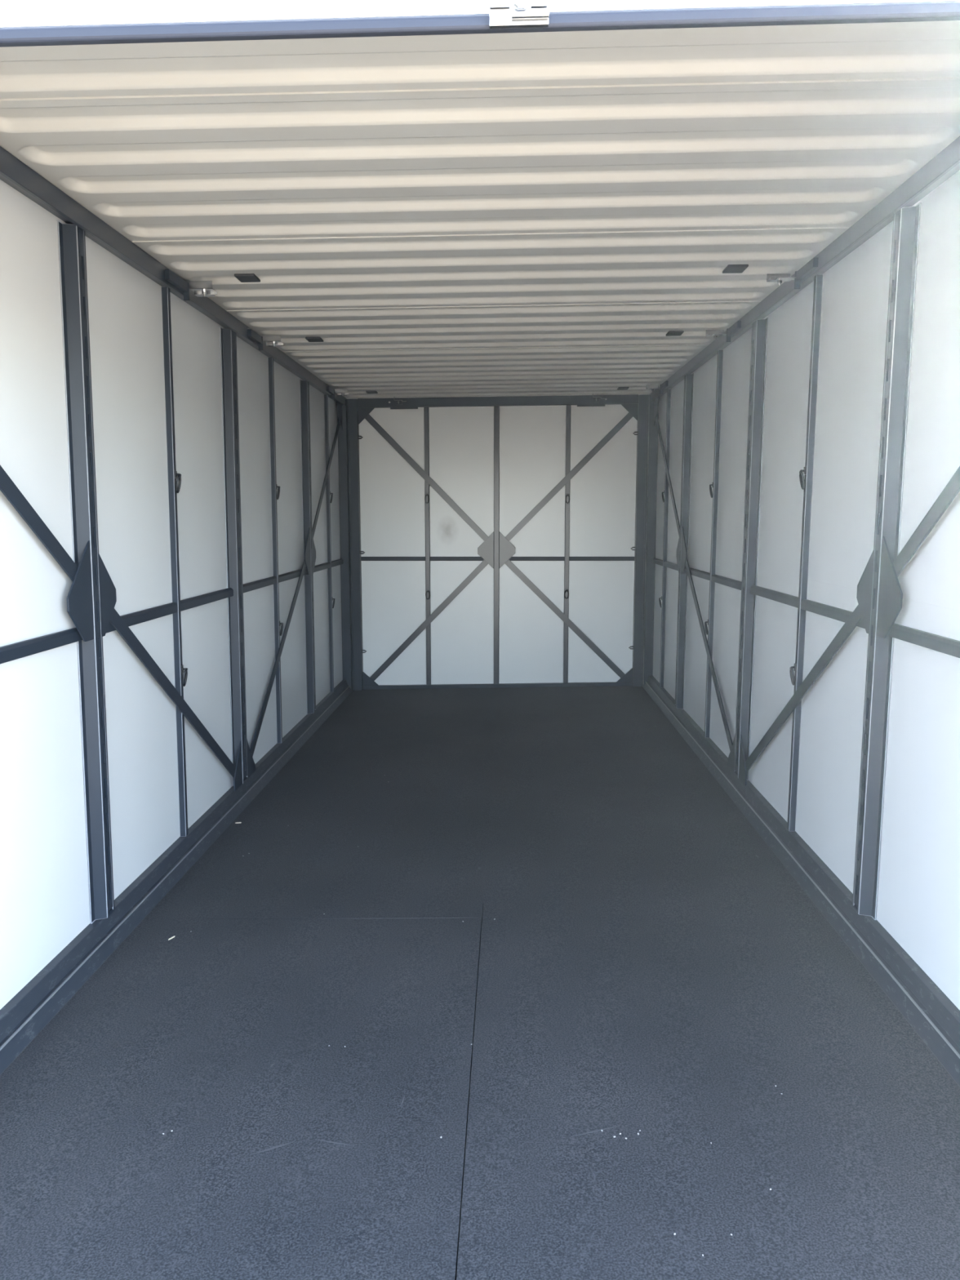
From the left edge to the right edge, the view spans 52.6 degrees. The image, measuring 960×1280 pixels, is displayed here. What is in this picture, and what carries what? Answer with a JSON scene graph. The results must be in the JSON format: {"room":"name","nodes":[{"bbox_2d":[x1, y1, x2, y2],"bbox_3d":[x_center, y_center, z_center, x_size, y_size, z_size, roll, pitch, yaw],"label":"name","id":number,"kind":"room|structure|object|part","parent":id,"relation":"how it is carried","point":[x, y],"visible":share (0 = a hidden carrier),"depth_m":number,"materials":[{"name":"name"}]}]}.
{"room":"cargo space","nodes":[
{"label":"cargo space","id":0,"kind":"room"},
{"bbox_2d":[0,146,353,1075],"bbox_3d":[-1.063,-0.328,4.339,0.242,2.247,6.189,0,7,2],"label":"wall","id":1,"kind":"structure","parent":0,"point":[175,621],"depth_m":3.21,"materials":[{"name":"white metal"}]},
{"bbox_3d":[-1.183,-0.554,2.371,0.047,1.167,0.881,0,7,2],"label":"wall panel","id":2,"kind":"part","parent":1,"relation":"part of","materials":[{"name":"white plastic"}]},
{"bbox_3d":[-1.182,0.069,2.130,0.022,0.038,1.438,0,7,2],"label":"rail","id":3,"kind":"part","parent":1,"relation":"part of","materials":[{"name":"metal"}]},
{"bbox_3d":[-1.202,0.480,2.527,0.042,0.925,0.872,0,7,2],"label":"wall panel","id":4,"kind":"part","parent":1,"relation":"part of","materials":[{"name":"white plastic"}]},
{"bbox_3d":[-1.139,-0.137,2.762,0.011,0.292,0.160,0,7,2],"label":"gusset plate","id":5,"kind":"part","parent":1,"relation":"part of","materials":[{"name":"paint"}]},
{"bbox_3d":[-1.151,-0.151,2.865,0.081,2.030,0.175,0,7,2],"label":"post","id":6,"kind":"part","parent":1,"relation":"part of","materials":[{"name":"metal"}]},
{"bbox_3d":[-1.134,-0.143,2.952,0.010,0.256,0.124,0,7,2],"label":"gusset plate","id":7,"kind":"part","parent":1,"relation":"part of","materials":[{"name":"paint"}]},
{"bbox_3d":[-1.161,-0.658,3.173,0.044,1.169,0.780,0,7,2],"label":"wall panel","id":8,"kind":"part","parent":1,"relation":"part of","materials":[{"name":"white plastic"}]},
{"bbox_3d":[-1.177,0.378,3.326,0.039,0.927,0.773,0,7,2],"label":"wall panel","id":9,"kind":"part","parent":1,"relation":"part of","materials":[{"name":"white plastic"}]},
{"bbox_3d":[-1.138,-0.124,3.640,0.022,0.038,1.445,0,7,2],"label":"rail","id":10,"kind":"part","parent":1,"relation":"part of","materials":[{"name":"metal"}]},
{"bbox_3d":[-1.104,-1.384,4.188,0.090,0.112,6.115,0,7,1],"label":"rail","id":11,"kind":"part","parent":1,"relation":"part of","materials":[{"name":"grey metal"}]},
{"bbox_3d":[-1.118,0.725,4.487,0.098,0.122,6.064,0,7,2],"label":"rail","id":12,"kind":"part","parent":1,"relation":"part of","materials":[{"name":"metal"}]},
{"bbox_3d":[-1.141,-0.757,3.939,0.040,1.170,0.801,0,7,2],"label":"wall panel","id":13,"kind":"part","parent":1,"relation":"part of","materials":[{"name":"white plastic"}]},
{"bbox_3d":[-1.154,0.281,4.089,0.037,0.928,0.794,0,7,2],"label":"wall panel","id":14,"kind":"part","parent":1,"relation":"part of","materials":[{"name":"white plastic"}]},
{"bbox_3d":[-1.107,-0.347,4.394,0.069,2.037,0.192,0,7,2],"label":"post","id":15,"kind":"part","parent":1,"relation":"part of","materials":[{"name":"metal"}]},
{"bbox_3d":[-1.103,0.570,4.421,0.009,0.209,0.125,0,7,2],"label":"gusset plate","id":16,"kind":"part","parent":1,"relation":"part of","materials":[{"name":"paint"}]},
{"bbox_3d":[-1.097,0.543,4.638,0.008,0.209,0.155,0,7,2],"label":"gusset plate","id":17,"kind":"part","parent":1,"relation":"part of","materials":[{"name":"paint"}]},
{"bbox_3d":[-1.120,-0.859,4.721,0.037,1.172,0.804,0,7,2],"label":"wall panel","id":18,"kind":"part","parent":1,"relation":"part of","materials":[{"name":"white plastic"}]},
{"bbox_3d":[-1.130,0.182,4.867,0.034,0.930,0.798,0,7,2],"label":"wall panel","id":19,"kind":"part","parent":1,"relation":"part of","materials":[{"name":"white plastic"}]},
{"bbox_3d":[-1.092,-0.327,5.224,0.022,0.038,1.526,0,7,2],"label":"rail","id":20,"kind":"part","parent":1,"relation":"part of","materials":[{"name":"metal"}]},
{"bbox_3d":[-1.099,-0.963,5.529,0.034,1.175,0.848,0,7,2],"label":"wall panel","id":21,"kind":"part","parent":1,"relation":"part of","materials":[{"name":"white plastic"}]},
{"bbox_3d":[-1.106,0.080,5.672,0.031,0.932,0.842,0,7,2],"label":"wall panel","id":22,"kind":"part","parent":1,"relation":"part of","materials":[{"name":"white plastic"}]},
{"bbox_3d":[-1.061,-0.554,6.007,0.057,2.043,0.154,0,7,2],"label":"post","id":23,"kind":"part","parent":1,"relation":"part of","materials":[{"name":"metal"}]},
{"bbox_3d":[-1.050,-0.539,5.903,0.008,0.292,0.155,0,7,2],"label":"gusset plate","id":24,"kind":"part","parent":1,"relation":"part of","materials":[{"name":"paint"}]},
{"bbox_3d":[-1.044,-0.545,6.096,0.008,0.255,0.120,0,7,2],"label":"gusset plate","id":25,"kind":"part","parent":1,"relation":"part of","materials":[{"name":"paint"}]},
{"bbox_3d":[-1.078,-1.064,6.310,0.030,1.176,0.741,0,7,2],"label":"wall panel","id":26,"kind":"part","parent":1,"relation":"part of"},
{"bbox_3d":[-1.082,-0.019,6.450,0.029,0.933,0.736,0,7,2],"label":"wall panel","id":27,"kind":"part","parent":1,"relation":"part of","materials":[{"name":"white plastic"}]},
{"bbox_3d":[-1.050,-0.515,6.695,0.022,0.038,1.265,0,7,2],"label":"rail","id":28,"kind":"part","parent":1,"relation":"part of","materials":[{"name":"metal"}]},
{"bbox_3d":[-1.060,-1.153,6.997,0.027,1.178,0.652,0,7,2],"label":"wall panel","id":29,"kind":"part","parent":1,"relation":"part of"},
{"bbox_3d":[-1.061,-0.106,7.134,0.026,0.934,0.649,0,7,2],"label":"wall panel","id":30,"kind":"part","parent":1,"relation":"part of","materials":[{"name":"white plastic"}]},
{"bbox_3d":[-1.016,-1.623,7.018,0.006,0.192,0.205,0,7,1],"label":"gusset plate","id":31,"kind":"part","parent":1,"relation":"part of","materials":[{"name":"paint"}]},
{"bbox_3d":[-1.011,-0.697,7.273,0.074,2.155,0.066,0,7,2],"label":"corner post","id":32,"kind":"part","parent":1,"relation":"part of","materials":[{"name":"metal"}]},
{"bbox_2d":[0,685,959,1279],"bbox_3d":[0.030,0.885,4.465,2.428,0.364,6.203,0,7,2],"label":"floor","id":33,"kind":"structure","parent":0,"point":[646,962],"depth_m":2.36,"materials":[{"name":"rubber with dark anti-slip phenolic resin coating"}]},
{"bbox_3d":[-0.581,1.031,2.303,1.123,0.052,1.778,0,7,2],"label":"panel","id":34,"kind":"part","parent":33,"relation":"part of","materials":[{"name":"black rubber"}]},
{"bbox_3d":[-0.483,0.653,5.322,1.131,0.054,4.352,0,7,2],"label":"panel","id":35,"kind":"part","parent":33,"relation":"part of","materials":[{"name":"black rubber"}]},
{"bbox_3d":[0.621,0.626,5.333,1.100,0.059,4.247,0,7,2],"label":"panel","id":36,"kind":"part","parent":33,"relation":"part of","materials":[{"name":"black rubber"}]},
{"bbox_3d":[0.525,1.002,2.303,1.094,0.055,1.902,0,7,2],"label":"panel","id":37,"kind":"part","parent":33,"relation":"part of","materials":[{"name":"black rubber"}]},
{"bbox_2d":[0,20,959,399],"bbox_3d":[0.056,-1.430,4.172,2.436,0.077,6.210,0,7,2],"label":"ceiling","id":38,"kind":"structure","parent":0,"point":[564,213],"depth_m":2.53,"materials":[{"name":"white metal"}]},
{"bbox_2d":[0,0,959,47],"bbox_3d":[-0.025,-0.954,1.124,2.310,0.490,0.043,0,7,1],"label":"roller shutter","id":39,"kind":"object","parent":38,"relation":"attached to","point":[23,23],"visible":1,"depth_m":1.15,"materials":[{"name":"white metal"}]},
{"bbox_2d":[346,393,649,690],"bbox_3d":[0.130,-0.714,7.274,2.394,2.258,0.201,0,7,2],"label":"wall","id":40,"kind":"structure","parent":0,"point":[496,542],"depth_m":7.33,"materials":[{"name":"paint"}]},
{"bbox_3d":[-0.973,-0.700,7.336,0.143,2.186,0.086,0,7,2],"label":"corner post","id":41,"kind":"part","parent":40,"relation":"part of","materials":[{"name":"metal"}]},
{"bbox_3d":[-0.843,-1.663,7.215,0.127,0.125,0.006,0,7,2],"label":"gusset plate","id":42,"kind":"part","parent":40,"relation":"part of","materials":[{"name":"paint"}]},
{"bbox_3d":[-0.839,0.298,7.468,0.126,0.114,0.006,0,7,2],"label":"gusset plate","id":43,"kind":"part","parent":40,"relation":"part of","materials":[{"name":"paint"}]},
{"bbox_3d":[-0.709,-1.198,7.315,0.628,1.182,0.021,0,7,2],"label":"wall panel","id":44,"kind":"part","parent":40,"relation":"part of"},
{"bbox_3d":[-0.659,-0.617,7.369,0.489,0.033,0.019,0,7,2],"label":"rail","id":45,"kind":"part","parent":40,"relation":"part of","materials":[{"name":"metal"}]},
{"bbox_3d":[-0.707,-0.115,7.454,0.626,1.013,0.021,0,7,2],"label":"wall panel","id":46,"kind":"part","parent":40,"relation":"part of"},
{"bbox_3d":[-0.137,-0.616,7.352,0.482,0.033,0.019,0,7,2],"label":"rail","id":47,"kind":"part","parent":40,"relation":"part of","materials":[{"name":"metal"}]},
{"bbox_3d":[-0.136,-1.203,7.296,0.525,1.178,0.021,0,7,2],"label":"wall panel","id":48,"kind":"part","parent":40,"relation":"part of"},
{"bbox_3d":[-0.134,-0.123,7.433,0.524,1.009,0.022,0,7,2],"label":"wall panel","id":49,"kind":"part","parent":40,"relation":"part of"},
{"bbox_3d":[0.044,-0.677,7.315,0.123,0.283,0.004,0,7,2],"label":"gusset plate","id":50,"kind":"part","parent":40,"relation":"part of","materials":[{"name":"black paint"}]},
{"bbox_3d":[0.131,0.356,7.454,2.068,0.066,0.040,0,7,2],"label":"sill","id":51,"kind":"part","parent":40,"relation":"part of","materials":[{"name":"paint"}]},
{"bbox_3d":[0.205,-0.678,7.310,0.123,0.283,0.004,0,7,2],"label":"gusset plate","id":52,"kind":"part","parent":40,"relation":"part of","materials":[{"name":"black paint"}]},
{"bbox_3d":[0.391,-0.130,7.415,0.533,1.007,0.024,0,7,2],"label":"wall panel","id":53,"kind":"part","parent":40,"relation":"part of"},
{"bbox_3d":[0.391,-1.208,7.279,0.535,1.175,0.023,0,7,2],"label":"wall panel","id":54,"kind":"part","parent":40,"relation":"part of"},
{"bbox_3d":[0.392,-0.614,7.335,0.491,0.033,0.018,0,7,2],"label":"rail","id":55,"kind":"part","parent":40,"relation":"part of","materials":[{"name":"metal"}]},
{"bbox_3d":[0.969,-0.138,7.394,0.629,1.006,0.026,0,7,2],"label":"wall panel","id":56,"kind":"part","parent":40,"relation":"part of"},
{"bbox_3d":[0.919,-0.613,7.318,0.490,0.033,0.018,0,7,2],"label":"rail","id":57,"kind":"part","parent":40,"relation":"part of","materials":[{"name":"metal"}]},
{"bbox_3d":[0.969,-1.213,7.261,0.631,1.173,0.025,0,7,2],"label":"wall panel","id":58,"kind":"part","parent":40,"relation":"part of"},
{"bbox_3d":[1.099,0.268,7.396,0.127,0.115,0.006,0,7,2],"label":"gusset plate","id":59,"kind":"part","parent":40,"relation":"part of","materials":[{"name":"paint"}]},
{"bbox_3d":[1.101,-1.678,7.157,0.127,0.124,0.006,0,7,2],"label":"gusset plate","id":60,"kind":"part","parent":40,"relation":"part of","materials":[{"name":"paint"}]},
{"bbox_3d":[1.232,-0.725,7.262,0.149,2.166,0.093,0,7,2],"label":"corner post","id":61,"kind":"part","parent":40,"relation":"part of","materials":[{"name":"metal"}]},
{"bbox_2d":[642,136,959,1087],"bbox_3d":[1.163,-0.354,4.270,0.217,2.226,6.186,0,7,2],"label":"wall","id":62,"kind":"structure","parent":0,"point":[802,638],"depth_m":3.14,"materials":[{"name":"paint"}]},
{"bbox_3d":[1.266,-0.722,7.197,0.080,2.135,0.073,0,7,2],"label":"corner post","id":63,"kind":"part","parent":62,"relation":"part of","materials":[{"name":"metal"}]},
{"bbox_3d":[1.263,-1.641,6.952,0.007,0.190,0.203,0,7,2],"label":"gusset plate","id":64,"kind":"part","parent":62,"relation":"part of","materials":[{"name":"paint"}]},
{"bbox_3d":[1.303,-0.167,7.046,0.029,0.986,0.655,0,7,2],"label":"wall panel","id":65,"kind":"part","parent":62,"relation":"part of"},
{"bbox_3d":[1.304,-1.205,6.920,0.029,1.106,0.654,0,7,2],"label":"wall panel","id":66,"kind":"part","parent":62,"relation":"part of","materials":[{"name":"white plastic"}]},
{"bbox_3d":[1.270,-0.518,6.619,0.022,0.038,1.267,0,7,2],"label":"rail","id":67,"kind":"part","parent":62,"relation":"part of","materials":[{"name":"metal"}]},
{"bbox_3d":[1.282,-0.082,6.359,0.031,0.985,0.741,0,7,2],"label":"wall panel","id":68,"kind":"part","parent":62,"relation":"part of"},
{"bbox_3d":[1.285,-1.117,6.234,0.031,1.104,0.740,0,7,2],"label":"wall panel","id":69,"kind":"part","parent":62,"relation":"part of","materials":[{"name":"white plastic"}]},
{"bbox_3d":[1.232,-0.546,6.022,0.008,0.253,0.120,0,7,2],"label":"gusset plate","id":70,"kind":"part","parent":62,"relation":"part of","materials":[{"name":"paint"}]},
{"bbox_3d":[1.226,-0.539,5.829,0.008,0.288,0.156,0,7,2],"label":"gusset plate","id":71,"kind":"part","parent":62,"relation":"part of","materials":[{"name":"paint"}]},
{"bbox_3d":[1.244,-0.582,5.929,0.060,2.022,0.155,0,7,2],"label":"post","id":72,"kind":"part","parent":62,"relation":"part of","materials":[{"name":"metal"}]},
{"bbox_3d":[1.258,0.016,5.578,0.033,0.983,0.845,0,7,2],"label":"wall panel","id":73,"kind":"part","parent":62,"relation":"part of","materials":[{"name":"white plastic"}]},
{"bbox_3d":[1.264,-1.018,5.454,0.034,1.102,0.844,0,7,2],"label":"wall panel","id":74,"kind":"part","parent":62,"relation":"part of","materials":[{"name":"white plastic"}]},
{"bbox_3d":[1.228,-0.333,5.146,0.022,0.038,1.529,0,7,2],"label":"rail","id":75,"kind":"part","parent":62,"relation":"part of","materials":[{"name":"metal"}]},
{"bbox_3d":[1.234,0.116,4.769,0.035,0.980,0.799,0,7,2],"label":"wall panel","id":76,"kind":"part","parent":62,"relation":"part of","materials":[{"name":"white plastic"}]},
{"bbox_3d":[1.179,0.504,4.537,0.008,0.207,0.154,0,7,2],"label":"gusset plate","id":77,"kind":"part","parent":62,"relation":"part of","materials":[{"name":"paint"}]},
{"bbox_3d":[1.242,-0.915,4.647,0.036,1.099,0.799,0,7,2],"label":"wall panel","id":78,"kind":"part","parent":62,"relation":"part of","materials":[{"name":"white plastic"}]},
{"bbox_3d":[1.172,0.531,4.318,0.009,0.206,0.127,0,7,2],"label":"gusset plate","id":79,"kind":"part","parent":62,"relation":"part of","materials":[{"name":"paint"}]},
{"bbox_3d":[1.198,-0.379,4.314,0.069,2.013,0.184,0,7,2],"label":"post","id":80,"kind":"part","parent":62,"relation":"part of","materials":[{"name":"metal"}]},
{"bbox_3d":[1.210,0.214,3.987,0.037,0.978,0.793,0,7,2],"label":"wall panel","id":81,"kind":"part","parent":62,"relation":"part of","materials":[{"name":"white plastic"}]},
{"bbox_3d":[1.220,-0.816,3.867,0.038,1.096,0.793,0,7,2],"label":"wall panel","id":82,"kind":"part","parent":62,"relation":"part of","materials":[{"name":"white plastic"}]},
{"bbox_3d":[1.186,0.683,4.380,0.100,0.140,6.105,0,7,2],"label":"rail","id":83,"kind":"part","parent":62,"relation":"part of","materials":[{"name":"metal"}]},
{"bbox_3d":[1.210,-1.407,4.134,0.091,0.103,6.086,0,7,1],"label":"rail","id":84,"kind":"part","parent":62,"relation":"part of","materials":[{"name":"grey metal"}]},
{"bbox_3d":[1.182,-0.133,3.558,0.022,0.038,1.447,0,7,2],"label":"rail","id":85,"kind":"part","parent":62,"relation":"part of","materials":[{"name":"metal"}]},
{"bbox_3d":[1.188,0.309,3.221,0.039,0.976,0.770,0,7,2],"label":"wall panel","id":86,"kind":"part","parent":62,"relation":"part of","materials":[{"name":"white plastic"}]},
{"bbox_3d":[1.199,-0.718,3.102,0.041,1.094,0.770,0,7,2],"label":"wall panel","id":87,"kind":"part","parent":62,"relation":"part of","materials":[{"name":"white plastic"}]},
{"bbox_3d":[1.141,-0.150,2.874,0.010,0.253,0.123,0,7,2],"label":"gusset plate","id":88,"kind":"part","parent":62,"relation":"part of","materials":[{"name":"paint"}]},
{"bbox_3d":[1.154,-0.185,2.783,0.077,2.004,0.159,0,7,2],"label":"post","id":89,"kind":"part","parent":62,"relation":"part of","materials":[{"name":"metal"}]},
{"bbox_3d":[1.136,-0.144,2.683,0.011,0.288,0.159,0,7,2],"label":"gusset plate","id":90,"kind":"part","parent":62,"relation":"part of","materials":[{"name":"paint"}]},
{"bbox_3d":[1.163,0.409,2.418,0.041,0.974,0.868,0,7,2],"label":"wall panel","id":91,"kind":"part","parent":62,"relation":"part of","materials":[{"name":"white plastic"}]},
{"bbox_3d":[1.138,0.057,2.045,0.022,0.037,1.440,0,7,2],"label":"rail","id":92,"kind":"part","parent":62,"relation":"part of","materials":[{"name":"metal"}]},
{"bbox_3d":[1.178,-0.616,2.301,0.043,1.092,0.868,0,7,2],"label":"wall panel","id":93,"kind":"part","parent":62,"relation":"part of","materials":[{"name":"white plastic"}]}
]}

